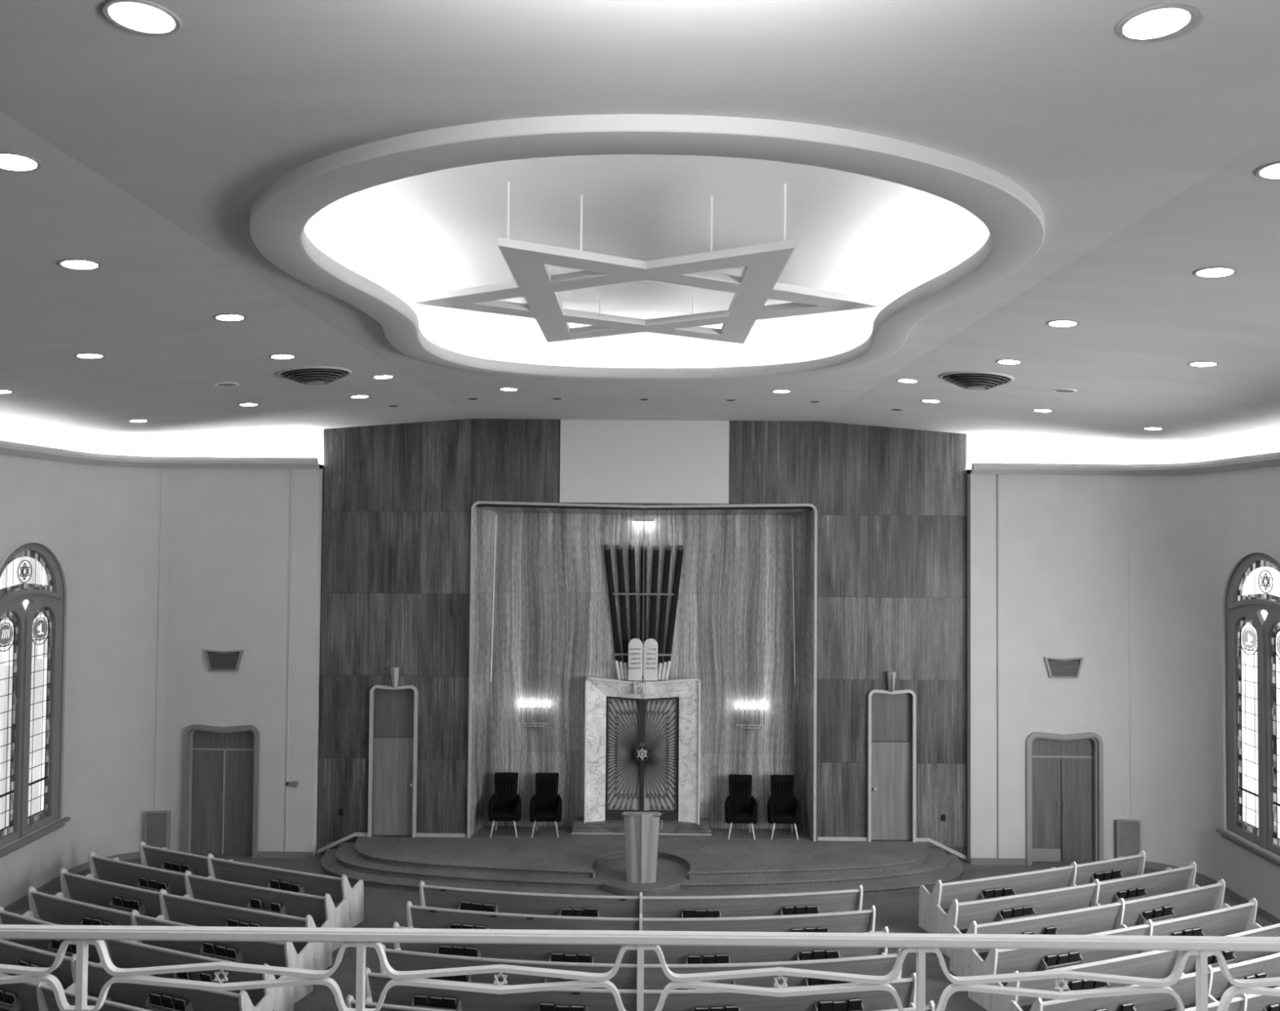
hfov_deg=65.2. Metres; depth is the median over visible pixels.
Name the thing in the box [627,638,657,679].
tablet
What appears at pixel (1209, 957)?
book
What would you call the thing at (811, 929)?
book
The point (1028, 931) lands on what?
book
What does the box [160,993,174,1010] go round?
book
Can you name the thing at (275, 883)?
book
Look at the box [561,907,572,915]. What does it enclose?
book
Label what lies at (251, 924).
book
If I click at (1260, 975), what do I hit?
book
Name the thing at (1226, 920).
pew
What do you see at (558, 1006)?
book
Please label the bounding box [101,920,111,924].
book
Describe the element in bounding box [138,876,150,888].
book
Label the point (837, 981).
book
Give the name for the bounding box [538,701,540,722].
candle
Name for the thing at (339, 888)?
pew
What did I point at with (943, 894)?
pew
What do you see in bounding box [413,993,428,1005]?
book
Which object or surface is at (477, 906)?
book
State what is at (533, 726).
sconce
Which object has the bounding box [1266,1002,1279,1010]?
book
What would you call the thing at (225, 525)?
wall
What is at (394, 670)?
lamp
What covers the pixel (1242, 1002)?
pew
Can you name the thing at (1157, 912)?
book
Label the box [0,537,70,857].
window
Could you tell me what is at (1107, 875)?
book
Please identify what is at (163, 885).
book
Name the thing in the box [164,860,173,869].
book
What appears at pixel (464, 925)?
book
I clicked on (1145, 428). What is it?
recessed light
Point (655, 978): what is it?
pew
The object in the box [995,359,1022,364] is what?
recessed light
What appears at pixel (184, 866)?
book
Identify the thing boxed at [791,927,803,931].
book
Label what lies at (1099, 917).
pew
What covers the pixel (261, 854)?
baseboard
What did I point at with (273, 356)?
recessed light
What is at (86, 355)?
recessed light
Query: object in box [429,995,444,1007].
book
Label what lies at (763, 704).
candle
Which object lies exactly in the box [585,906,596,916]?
book
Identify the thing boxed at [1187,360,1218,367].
recessed light
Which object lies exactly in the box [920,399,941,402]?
recessed light
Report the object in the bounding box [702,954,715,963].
book
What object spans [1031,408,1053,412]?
recessed light
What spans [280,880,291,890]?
book
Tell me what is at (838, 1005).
book
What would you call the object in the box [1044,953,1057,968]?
book
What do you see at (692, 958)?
book
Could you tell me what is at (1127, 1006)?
book
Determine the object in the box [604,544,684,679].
sculpture
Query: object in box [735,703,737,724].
candle
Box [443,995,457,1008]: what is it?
book
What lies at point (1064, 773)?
door
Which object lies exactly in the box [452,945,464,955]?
book
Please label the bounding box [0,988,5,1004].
book
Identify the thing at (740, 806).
armchair
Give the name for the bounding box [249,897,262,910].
book
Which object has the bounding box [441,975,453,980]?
book
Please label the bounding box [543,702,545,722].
candle
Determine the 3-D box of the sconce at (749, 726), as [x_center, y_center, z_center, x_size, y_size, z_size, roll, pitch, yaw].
[2.303,4.418,20.958,0.626,0.565,0.131,0,-1,0]
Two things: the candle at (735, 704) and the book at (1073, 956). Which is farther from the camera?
the candle at (735, 704)
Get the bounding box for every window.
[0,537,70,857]
[1215,548,1279,866]
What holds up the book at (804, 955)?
in the pew at (603, 953)
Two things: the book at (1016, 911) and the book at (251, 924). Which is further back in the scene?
the book at (1016, 911)
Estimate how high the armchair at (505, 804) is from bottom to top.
1.177 m
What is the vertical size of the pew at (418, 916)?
0.945 m
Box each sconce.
[520,701,550,728]
[735,702,764,729]
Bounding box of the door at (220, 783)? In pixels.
[181,724,259,857]
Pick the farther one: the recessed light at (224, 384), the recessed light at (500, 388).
the recessed light at (500, 388)
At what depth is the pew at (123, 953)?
13.69 m
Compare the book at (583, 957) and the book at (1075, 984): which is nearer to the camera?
the book at (1075, 984)
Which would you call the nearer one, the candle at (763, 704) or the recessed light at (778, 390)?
the recessed light at (778, 390)
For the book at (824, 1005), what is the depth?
12.63 m
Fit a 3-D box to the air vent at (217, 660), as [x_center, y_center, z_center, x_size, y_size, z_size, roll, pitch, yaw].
[-8.376,3.117,20.114,0.780,0.420,0.050,0,-1,0]
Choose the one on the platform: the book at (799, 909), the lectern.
the lectern
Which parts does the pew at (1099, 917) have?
panel, backrest, cap rail, panel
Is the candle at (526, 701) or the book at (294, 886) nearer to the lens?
the book at (294, 886)
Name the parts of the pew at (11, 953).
panel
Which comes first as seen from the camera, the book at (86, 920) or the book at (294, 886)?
the book at (86, 920)
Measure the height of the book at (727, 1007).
0.202 m
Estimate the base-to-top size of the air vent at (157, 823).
0.790 m
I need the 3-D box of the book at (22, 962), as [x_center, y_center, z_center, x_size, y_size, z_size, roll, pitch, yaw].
[-8.387,6.308,13.648,0.163,0.202,0.100,0,-2,24]
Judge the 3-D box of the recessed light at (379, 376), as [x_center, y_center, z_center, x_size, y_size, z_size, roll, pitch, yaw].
[-3.793,-1.902,14.780,0.322,0.044,0.322,1,-1,-6]
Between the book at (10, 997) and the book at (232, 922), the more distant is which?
the book at (232, 922)
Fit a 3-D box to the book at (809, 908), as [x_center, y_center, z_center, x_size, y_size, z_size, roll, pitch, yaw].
[2.718,6.460,15.922,0.157,0.194,0.098,1,-2,-10]
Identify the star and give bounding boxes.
[409,182,882,343]
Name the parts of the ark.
door, plinth trim, door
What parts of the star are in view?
rod, rod, rod, rod, rod, rod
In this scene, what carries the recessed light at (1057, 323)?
in the ceiling
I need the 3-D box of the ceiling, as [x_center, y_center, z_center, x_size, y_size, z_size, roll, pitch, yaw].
[0.054,-2.105,9.008,22.800,1.342,23.900,0,-1,0]
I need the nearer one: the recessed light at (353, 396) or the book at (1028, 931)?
the book at (1028, 931)
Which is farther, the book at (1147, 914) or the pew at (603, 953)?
the book at (1147, 914)
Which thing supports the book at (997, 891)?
in the pew at (943, 894)
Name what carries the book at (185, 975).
in the pew at (123, 953)
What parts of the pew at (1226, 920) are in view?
panel, backrest, cap rail, panel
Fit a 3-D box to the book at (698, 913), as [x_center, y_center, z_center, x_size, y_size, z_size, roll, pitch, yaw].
[0.952,6.439,15.711,0.175,0.196,0.099,1,-1,-3]
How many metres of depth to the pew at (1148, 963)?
13.66 m
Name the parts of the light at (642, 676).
rod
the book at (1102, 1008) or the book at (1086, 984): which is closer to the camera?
the book at (1102, 1008)
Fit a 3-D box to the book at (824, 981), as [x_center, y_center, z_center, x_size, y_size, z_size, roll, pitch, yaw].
[2.523,6.392,13.431,0.159,0.197,0.099,1,-2,-9]
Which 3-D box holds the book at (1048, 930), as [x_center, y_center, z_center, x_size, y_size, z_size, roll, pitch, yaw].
[6.182,6.457,15.094,0.174,0.213,0.104,1,-2,-20]
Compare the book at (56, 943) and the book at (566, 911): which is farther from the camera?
the book at (566, 911)
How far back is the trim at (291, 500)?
20.11 m
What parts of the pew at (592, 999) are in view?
panel, cap rail, panel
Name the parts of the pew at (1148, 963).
panel, cap rail, panel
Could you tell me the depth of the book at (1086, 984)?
13.33 m
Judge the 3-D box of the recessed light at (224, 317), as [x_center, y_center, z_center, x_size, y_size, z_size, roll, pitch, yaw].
[-4.311,-1.978,10.512,0.322,0.044,0.322,1,-1,-6]
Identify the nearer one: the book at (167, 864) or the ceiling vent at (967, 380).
the ceiling vent at (967, 380)
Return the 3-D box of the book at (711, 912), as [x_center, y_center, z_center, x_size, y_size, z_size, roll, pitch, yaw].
[1.143,6.441,15.723,0.158,0.196,0.099,1,-1,-4]
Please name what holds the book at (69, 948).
in the pew at (123, 953)
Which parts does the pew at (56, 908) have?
panel, cap rail, backrest, panel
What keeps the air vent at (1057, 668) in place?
in the wall at (1064, 508)
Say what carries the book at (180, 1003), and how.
in the pew at (11, 953)
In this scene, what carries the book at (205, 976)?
in the pew at (123, 953)
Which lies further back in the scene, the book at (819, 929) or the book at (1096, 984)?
the book at (819, 929)
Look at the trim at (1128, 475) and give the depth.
20.05 m
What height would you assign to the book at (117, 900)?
0.199 m
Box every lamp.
[390,666,399,687]
[633,516,654,521]
[886,671,895,691]
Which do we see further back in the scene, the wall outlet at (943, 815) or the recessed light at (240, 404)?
the wall outlet at (943, 815)
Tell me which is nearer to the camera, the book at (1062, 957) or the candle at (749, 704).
the book at (1062, 957)
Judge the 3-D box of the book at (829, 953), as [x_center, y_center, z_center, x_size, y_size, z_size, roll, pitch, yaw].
[2.714,6.415,14.233,0.160,0.194,0.098,1,-2,-10]
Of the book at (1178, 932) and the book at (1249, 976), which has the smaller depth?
the book at (1249, 976)
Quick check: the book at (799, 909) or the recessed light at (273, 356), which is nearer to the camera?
the recessed light at (273, 356)
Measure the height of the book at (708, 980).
0.191 m
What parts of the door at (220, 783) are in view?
kick plate, panel, push plate, transom rail, push plate, kick plate, panel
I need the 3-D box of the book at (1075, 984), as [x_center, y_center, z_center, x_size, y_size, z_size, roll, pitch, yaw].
[5.780,6.407,13.290,0.168,0.212,0.104,1,-2,-20]
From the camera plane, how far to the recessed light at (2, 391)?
13.84 m
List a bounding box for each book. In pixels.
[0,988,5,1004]
[3,991,17,1007]
[17,959,29,965]
[28,962,39,966]
[51,938,62,951]
[60,939,73,955]
[71,943,76,953]
[82,915,93,924]
[91,917,102,924]
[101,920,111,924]
[112,895,123,908]
[121,897,132,911]
[129,898,141,909]
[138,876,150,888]
[147,878,158,891]
[149,991,163,1008]
[156,880,167,891]
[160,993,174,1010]
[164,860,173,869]
[171,862,182,871]
[173,996,186,1010]
[177,971,191,979]
[180,863,191,871]
[200,971,213,982]
[203,941,216,956]
[214,944,226,959]
[225,946,237,960]
[227,917,239,926]
[238,920,249,926]
[248,921,260,926]
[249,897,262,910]
[270,878,280,888]
[270,901,281,913]
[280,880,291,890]
[289,882,300,892]
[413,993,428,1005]
[426,967,440,979]
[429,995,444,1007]
[439,944,453,954]
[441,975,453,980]
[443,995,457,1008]
[450,922,462,928]
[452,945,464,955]
[454,974,467,981]
[460,900,471,910]
[462,923,474,928]
[464,946,478,956]
[471,902,483,911]
[474,924,486,928]
[483,902,494,911]
[539,1001,554,1010]
[551,951,564,961]
[555,1004,569,1010]
[560,977,573,981]
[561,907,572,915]
[564,953,577,962]
[570,1004,583,1010]
[573,907,585,915]
[578,952,590,962]
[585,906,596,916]
[684,907,694,917]
[688,954,700,963]
[694,908,706,917]
[694,1006,708,1010]
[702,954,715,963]
[705,979,718,982]
[707,908,718,917]
[710,1005,724,1010]
[715,953,728,963]
[724,1004,737,1010]
[782,905,794,915]
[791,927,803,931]
[794,905,805,914]
[800,950,812,959]
[804,904,816,913]
[804,926,815,932]
[808,977,821,985]
[812,948,825,959]
[815,926,827,932]
[817,1000,833,1010]
[821,978,834,984]
[824,949,837,958]
[832,1000,845,1010]
[834,979,847,983]
[846,997,862,1010]
[982,888,994,898]
[992,887,1003,897]
[1000,908,1012,918]
[1001,886,1012,896]
[1011,906,1023,919]
[1022,905,1032,917]
[1022,930,1034,933]
[1044,925,1056,933]
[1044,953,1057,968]
[1055,952,1069,967]
[1066,950,1079,964]
[1068,978,1082,990]
[1080,979,1093,989]
[1092,980,1104,988]
[1093,871,1104,880]
[1094,1007,1107,1010]
[1102,870,1112,879]
[1110,868,1120,879]
[1116,889,1127,898]
[1119,1001,1133,1010]
[1125,888,1136,900]
[1134,886,1145,898]
[1142,909,1153,919]
[1151,907,1163,920]
[1161,904,1173,918]
[1171,930,1182,935]
[1182,928,1193,935]
[1191,926,1202,935]
[1207,955,1213,964]
[1210,951,1223,966]
[1222,950,1233,962]
[1244,973,1256,978]
[1254,971,1266,977]
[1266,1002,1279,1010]
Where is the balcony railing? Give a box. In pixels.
[0,924,1279,1010]
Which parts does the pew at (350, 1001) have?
panel, backrest, cap rail, panel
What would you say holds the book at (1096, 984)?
in the pew at (1148, 963)
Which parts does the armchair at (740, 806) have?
arm, leg, backrest, seat, leg, arm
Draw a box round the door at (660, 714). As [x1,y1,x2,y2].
[644,698,676,810]
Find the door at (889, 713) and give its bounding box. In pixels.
[867,688,915,841]
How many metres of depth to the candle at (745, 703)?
20.91 m
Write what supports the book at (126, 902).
in the pew at (184, 908)
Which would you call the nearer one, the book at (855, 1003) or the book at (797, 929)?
the book at (855, 1003)
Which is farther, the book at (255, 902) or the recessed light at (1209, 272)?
the book at (255, 902)
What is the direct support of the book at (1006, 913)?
in the pew at (961, 914)
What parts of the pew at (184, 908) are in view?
panel, cap rail, backrest, panel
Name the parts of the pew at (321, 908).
panel, cap rail, backrest, panel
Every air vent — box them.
[144,809,170,848]
[204,649,243,671]
[1044,656,1084,678]
[1114,818,1141,857]
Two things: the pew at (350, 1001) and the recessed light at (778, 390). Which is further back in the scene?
the recessed light at (778, 390)
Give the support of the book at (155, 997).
in the pew at (11, 953)
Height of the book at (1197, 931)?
0.200 m
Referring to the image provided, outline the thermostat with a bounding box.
[285,780,297,786]
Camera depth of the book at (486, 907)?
15.87 m
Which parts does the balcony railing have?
post, post, rail, post, post, post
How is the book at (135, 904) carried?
in the pew at (184, 908)
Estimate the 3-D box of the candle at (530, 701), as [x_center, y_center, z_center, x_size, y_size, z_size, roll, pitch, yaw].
[-2.294,4.317,20.934,0.044,0.440,0.042,0,-1,0]
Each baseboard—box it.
[3,849,313,911]
[316,831,967,860]
[970,857,1279,924]
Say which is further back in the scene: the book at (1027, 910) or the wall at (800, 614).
the wall at (800, 614)
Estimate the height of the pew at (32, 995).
0.945 m
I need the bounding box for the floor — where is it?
[0,854,1279,1010]
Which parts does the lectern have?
panel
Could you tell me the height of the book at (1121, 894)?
0.197 m
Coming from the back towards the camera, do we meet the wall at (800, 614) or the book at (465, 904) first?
the wall at (800, 614)
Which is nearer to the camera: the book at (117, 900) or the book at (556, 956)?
the book at (556, 956)
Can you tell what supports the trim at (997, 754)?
attached to the wall at (1064, 508)
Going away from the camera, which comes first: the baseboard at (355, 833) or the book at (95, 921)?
the book at (95, 921)
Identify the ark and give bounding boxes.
[571,675,711,835]
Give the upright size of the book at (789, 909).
0.203 m
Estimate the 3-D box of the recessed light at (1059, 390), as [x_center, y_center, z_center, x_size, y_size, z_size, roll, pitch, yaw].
[6.134,-1.659,14.444,0.328,0.047,0.328,0,-1,7]
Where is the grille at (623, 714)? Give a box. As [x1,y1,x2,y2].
[607,698,639,809]
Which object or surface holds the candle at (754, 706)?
on the sconce at (749, 726)
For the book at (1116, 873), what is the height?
0.213 m
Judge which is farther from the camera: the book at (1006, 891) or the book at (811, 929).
the book at (1006, 891)
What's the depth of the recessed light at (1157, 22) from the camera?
4.44 m
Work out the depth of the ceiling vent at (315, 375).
13.90 m
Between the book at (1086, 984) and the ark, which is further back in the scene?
the ark
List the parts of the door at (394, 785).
panel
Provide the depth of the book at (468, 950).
14.17 m
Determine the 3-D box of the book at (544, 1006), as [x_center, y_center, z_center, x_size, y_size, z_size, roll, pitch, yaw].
[-1.164,6.331,12.534,0.175,0.213,0.104,0,-1,5]
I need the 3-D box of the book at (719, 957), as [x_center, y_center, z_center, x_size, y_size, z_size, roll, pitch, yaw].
[1.147,6.390,14.033,0.176,0.209,0.103,1,-1,-4]
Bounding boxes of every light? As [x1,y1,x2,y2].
[0,151,42,172]
[0,389,13,393]
[57,258,102,270]
[74,352,105,359]
[101,0,182,35]
[128,419,148,422]
[213,313,246,321]
[214,382,239,386]
[238,403,258,406]
[269,354,295,359]
[349,395,369,398]
[372,374,394,378]
[498,387,519,391]
[640,534,645,697]
[771,389,791,392]
[896,378,919,382]
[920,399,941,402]
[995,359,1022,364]
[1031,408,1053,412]
[1046,319,1079,327]
[1052,388,1076,392]
[1115,3,1197,41]
[1142,426,1163,430]
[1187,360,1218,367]
[1192,266,1237,278]
[1254,160,1279,180]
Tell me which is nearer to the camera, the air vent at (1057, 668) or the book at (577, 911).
the book at (577, 911)
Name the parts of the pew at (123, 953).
panel, cap rail, panel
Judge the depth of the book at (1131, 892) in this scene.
16.74 m
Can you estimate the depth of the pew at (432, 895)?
15.81 m
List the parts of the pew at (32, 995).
backrest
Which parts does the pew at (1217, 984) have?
panel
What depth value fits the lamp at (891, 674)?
20.14 m
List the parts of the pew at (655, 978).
panel, cap rail, panel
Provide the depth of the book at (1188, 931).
15.01 m
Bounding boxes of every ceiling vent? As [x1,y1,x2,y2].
[277,365,351,385]
[938,370,1013,390]
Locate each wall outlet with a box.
[338,808,343,815]
[941,813,945,820]
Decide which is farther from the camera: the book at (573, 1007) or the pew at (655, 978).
the pew at (655, 978)
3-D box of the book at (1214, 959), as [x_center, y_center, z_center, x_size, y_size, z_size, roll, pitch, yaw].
[8.210,6.459,14.245,0.173,0.196,0.099,1,-2,-23]
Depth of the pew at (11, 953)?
12.99 m
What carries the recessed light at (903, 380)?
in the ceiling
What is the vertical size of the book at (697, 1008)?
0.189 m
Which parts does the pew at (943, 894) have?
panel, backrest, cap rail, panel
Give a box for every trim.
[154,467,162,810]
[284,468,293,851]
[996,474,999,857]
[1128,475,1131,819]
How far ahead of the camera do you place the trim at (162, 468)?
20.13 m
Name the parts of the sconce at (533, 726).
arm, plate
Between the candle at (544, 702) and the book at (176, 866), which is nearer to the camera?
the book at (176, 866)
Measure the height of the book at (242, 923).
0.193 m
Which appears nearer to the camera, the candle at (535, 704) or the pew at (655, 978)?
the pew at (655, 978)
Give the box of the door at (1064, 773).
[1026,731,1103,865]
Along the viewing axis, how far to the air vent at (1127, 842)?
19.84 m
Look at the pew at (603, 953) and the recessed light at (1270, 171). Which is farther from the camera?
the pew at (603, 953)
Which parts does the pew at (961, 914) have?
panel, backrest, cap rail, panel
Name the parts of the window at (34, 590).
pane, border glass, pane, pane, border glass, sill, pane, border glass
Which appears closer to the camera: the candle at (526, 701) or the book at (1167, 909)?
the book at (1167, 909)
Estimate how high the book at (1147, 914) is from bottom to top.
0.190 m
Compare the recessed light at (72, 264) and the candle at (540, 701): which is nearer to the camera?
the recessed light at (72, 264)
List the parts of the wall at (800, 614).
niche frame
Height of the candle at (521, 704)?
0.440 m
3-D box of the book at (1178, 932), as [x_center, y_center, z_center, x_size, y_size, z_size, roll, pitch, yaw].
[8.018,6.472,14.961,0.177,0.204,0.101,1,-2,-23]
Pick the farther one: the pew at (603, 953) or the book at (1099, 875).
the book at (1099, 875)
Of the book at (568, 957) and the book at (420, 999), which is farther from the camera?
the book at (568, 957)
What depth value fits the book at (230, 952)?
14.12 m
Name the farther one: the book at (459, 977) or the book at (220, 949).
the book at (220, 949)
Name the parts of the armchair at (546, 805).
arm, leg, seat, backrest, leg, arm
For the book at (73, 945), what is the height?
0.202 m
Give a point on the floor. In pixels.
(900, 912)
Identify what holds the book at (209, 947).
in the pew at (56, 908)
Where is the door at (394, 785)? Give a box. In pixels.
[367,684,417,837]
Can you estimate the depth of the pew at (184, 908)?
15.57 m
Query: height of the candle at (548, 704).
0.440 m
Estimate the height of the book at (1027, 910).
0.202 m
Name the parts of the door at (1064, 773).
panel, kick plate, push plate, transom rail, push plate, panel, kick plate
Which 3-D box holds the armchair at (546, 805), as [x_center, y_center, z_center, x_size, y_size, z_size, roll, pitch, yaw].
[-1.923,6.130,20.489,0.659,1.177,0.563,1,-1,-2]
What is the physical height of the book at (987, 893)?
0.210 m
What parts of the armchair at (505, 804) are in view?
arm, leg, seat, backrest, leg, arm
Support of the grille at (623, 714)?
attached to the ark
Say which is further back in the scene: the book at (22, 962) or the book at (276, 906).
the book at (276, 906)
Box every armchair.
[488,772,521,836]
[529,772,562,837]
[724,773,757,839]
[767,774,800,839]
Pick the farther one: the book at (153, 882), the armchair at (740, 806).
the armchair at (740, 806)
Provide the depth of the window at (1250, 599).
17.88 m
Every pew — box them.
[0,906,293,1010]
[0,938,274,1010]
[0,972,152,1010]
[27,885,314,1003]
[59,867,332,969]
[88,850,349,951]
[139,840,364,927]
[346,994,934,1010]
[364,966,915,1010]
[379,943,902,989]
[393,920,888,963]
[406,900,875,932]
[419,880,862,917]
[918,849,1146,933]
[933,861,1196,957]
[949,878,1225,976]
[968,897,1257,1009]
[987,922,1279,1010]
[1008,952,1279,1010]
[1176,986,1279,1010]
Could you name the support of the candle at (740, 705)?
on the sconce at (749, 726)
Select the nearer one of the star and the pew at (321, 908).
the star
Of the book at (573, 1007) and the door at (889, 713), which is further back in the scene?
the door at (889, 713)
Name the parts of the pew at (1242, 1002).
backrest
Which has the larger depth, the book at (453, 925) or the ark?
the ark
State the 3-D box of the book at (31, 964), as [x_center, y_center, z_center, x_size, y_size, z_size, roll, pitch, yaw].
[-8.197,6.312,13.566,0.174,0.191,0.097,0,-2,23]
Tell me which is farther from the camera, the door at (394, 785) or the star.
the door at (394, 785)
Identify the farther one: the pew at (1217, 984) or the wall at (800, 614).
the wall at (800, 614)
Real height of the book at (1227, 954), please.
0.197 m
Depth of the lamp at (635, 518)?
20.91 m
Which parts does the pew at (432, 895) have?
panel, cap rail, panel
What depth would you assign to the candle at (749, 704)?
20.91 m
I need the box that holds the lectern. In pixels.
[621,811,662,883]
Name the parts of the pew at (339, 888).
panel, cap rail, backrest, panel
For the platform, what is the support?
on the floor
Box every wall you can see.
[0,429,324,907]
[316,418,966,860]
[966,435,1279,918]
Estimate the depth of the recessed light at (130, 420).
17.49 m
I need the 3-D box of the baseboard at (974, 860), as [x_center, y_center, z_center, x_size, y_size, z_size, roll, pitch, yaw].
[8.677,6.815,8.386,4.230,0.130,23.190,0,-1,0]
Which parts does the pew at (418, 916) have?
panel, cap rail, panel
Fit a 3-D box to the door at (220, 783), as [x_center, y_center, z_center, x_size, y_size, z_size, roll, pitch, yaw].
[-8.406,5.726,20.139,1.520,2.645,0.245,0,-1,0]
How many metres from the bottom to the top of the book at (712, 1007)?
0.192 m
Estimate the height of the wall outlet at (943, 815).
0.130 m
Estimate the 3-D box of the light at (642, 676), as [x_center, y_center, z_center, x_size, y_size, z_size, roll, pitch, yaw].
[0.070,2.017,20.554,0.109,3.883,0.110,0,-1,0]
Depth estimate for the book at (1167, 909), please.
15.96 m
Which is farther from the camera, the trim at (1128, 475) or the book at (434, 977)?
the trim at (1128, 475)
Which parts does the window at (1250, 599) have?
sill, border glass, pane, border glass, pane, pane, border glass, pane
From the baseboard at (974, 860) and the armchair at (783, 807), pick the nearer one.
the baseboard at (974, 860)
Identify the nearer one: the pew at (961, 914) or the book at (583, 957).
the book at (583, 957)
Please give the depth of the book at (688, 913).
15.67 m
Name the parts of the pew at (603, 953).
panel, backrest, cap rail, panel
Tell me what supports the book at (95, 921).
in the pew at (56, 908)
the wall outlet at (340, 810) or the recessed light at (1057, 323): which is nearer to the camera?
the recessed light at (1057, 323)
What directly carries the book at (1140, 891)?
in the pew at (961, 914)
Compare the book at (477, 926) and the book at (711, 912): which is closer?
the book at (477, 926)
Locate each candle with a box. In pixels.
[520,701,522,722]
[524,701,526,722]
[529,701,531,722]
[533,701,536,721]
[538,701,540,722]
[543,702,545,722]
[547,701,550,722]
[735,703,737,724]
[739,702,742,724]
[744,702,746,724]
[749,703,751,723]
[753,702,755,724]
[758,702,760,724]
[763,703,764,724]
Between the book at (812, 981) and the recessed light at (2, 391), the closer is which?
the book at (812, 981)
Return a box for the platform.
[320,835,962,895]
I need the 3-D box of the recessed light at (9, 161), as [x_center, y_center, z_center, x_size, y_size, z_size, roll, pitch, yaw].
[-3.878,-2.123,6.173,0.322,0.044,0.322,1,-1,-6]
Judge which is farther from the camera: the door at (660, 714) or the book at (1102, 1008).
the door at (660, 714)
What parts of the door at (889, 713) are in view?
panel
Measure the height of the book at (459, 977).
0.212 m
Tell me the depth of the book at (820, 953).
14.17 m
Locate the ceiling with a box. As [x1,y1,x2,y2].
[0,0,1279,449]
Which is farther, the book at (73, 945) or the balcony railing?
the book at (73, 945)
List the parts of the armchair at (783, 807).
arm, leg, backrest, seat, leg, arm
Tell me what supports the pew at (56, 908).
on the floor
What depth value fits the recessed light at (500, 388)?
16.12 m
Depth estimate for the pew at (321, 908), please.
16.28 m
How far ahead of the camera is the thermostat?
20.05 m
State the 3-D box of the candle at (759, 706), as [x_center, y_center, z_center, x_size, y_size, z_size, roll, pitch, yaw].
[2.497,4.356,20.914,0.044,0.440,0.042,0,-1,0]
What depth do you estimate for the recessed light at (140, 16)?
4.46 m
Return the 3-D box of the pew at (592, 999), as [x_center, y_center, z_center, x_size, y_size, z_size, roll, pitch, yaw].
[0.003,6.456,12.925,7.116,0.945,1.037,0,-1,0]
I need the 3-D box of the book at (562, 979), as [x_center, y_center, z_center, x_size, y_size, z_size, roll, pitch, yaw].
[-0.958,6.356,13.260,0.167,0.204,0.101,0,-1,4]
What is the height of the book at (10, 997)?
0.195 m
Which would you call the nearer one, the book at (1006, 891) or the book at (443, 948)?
the book at (443, 948)

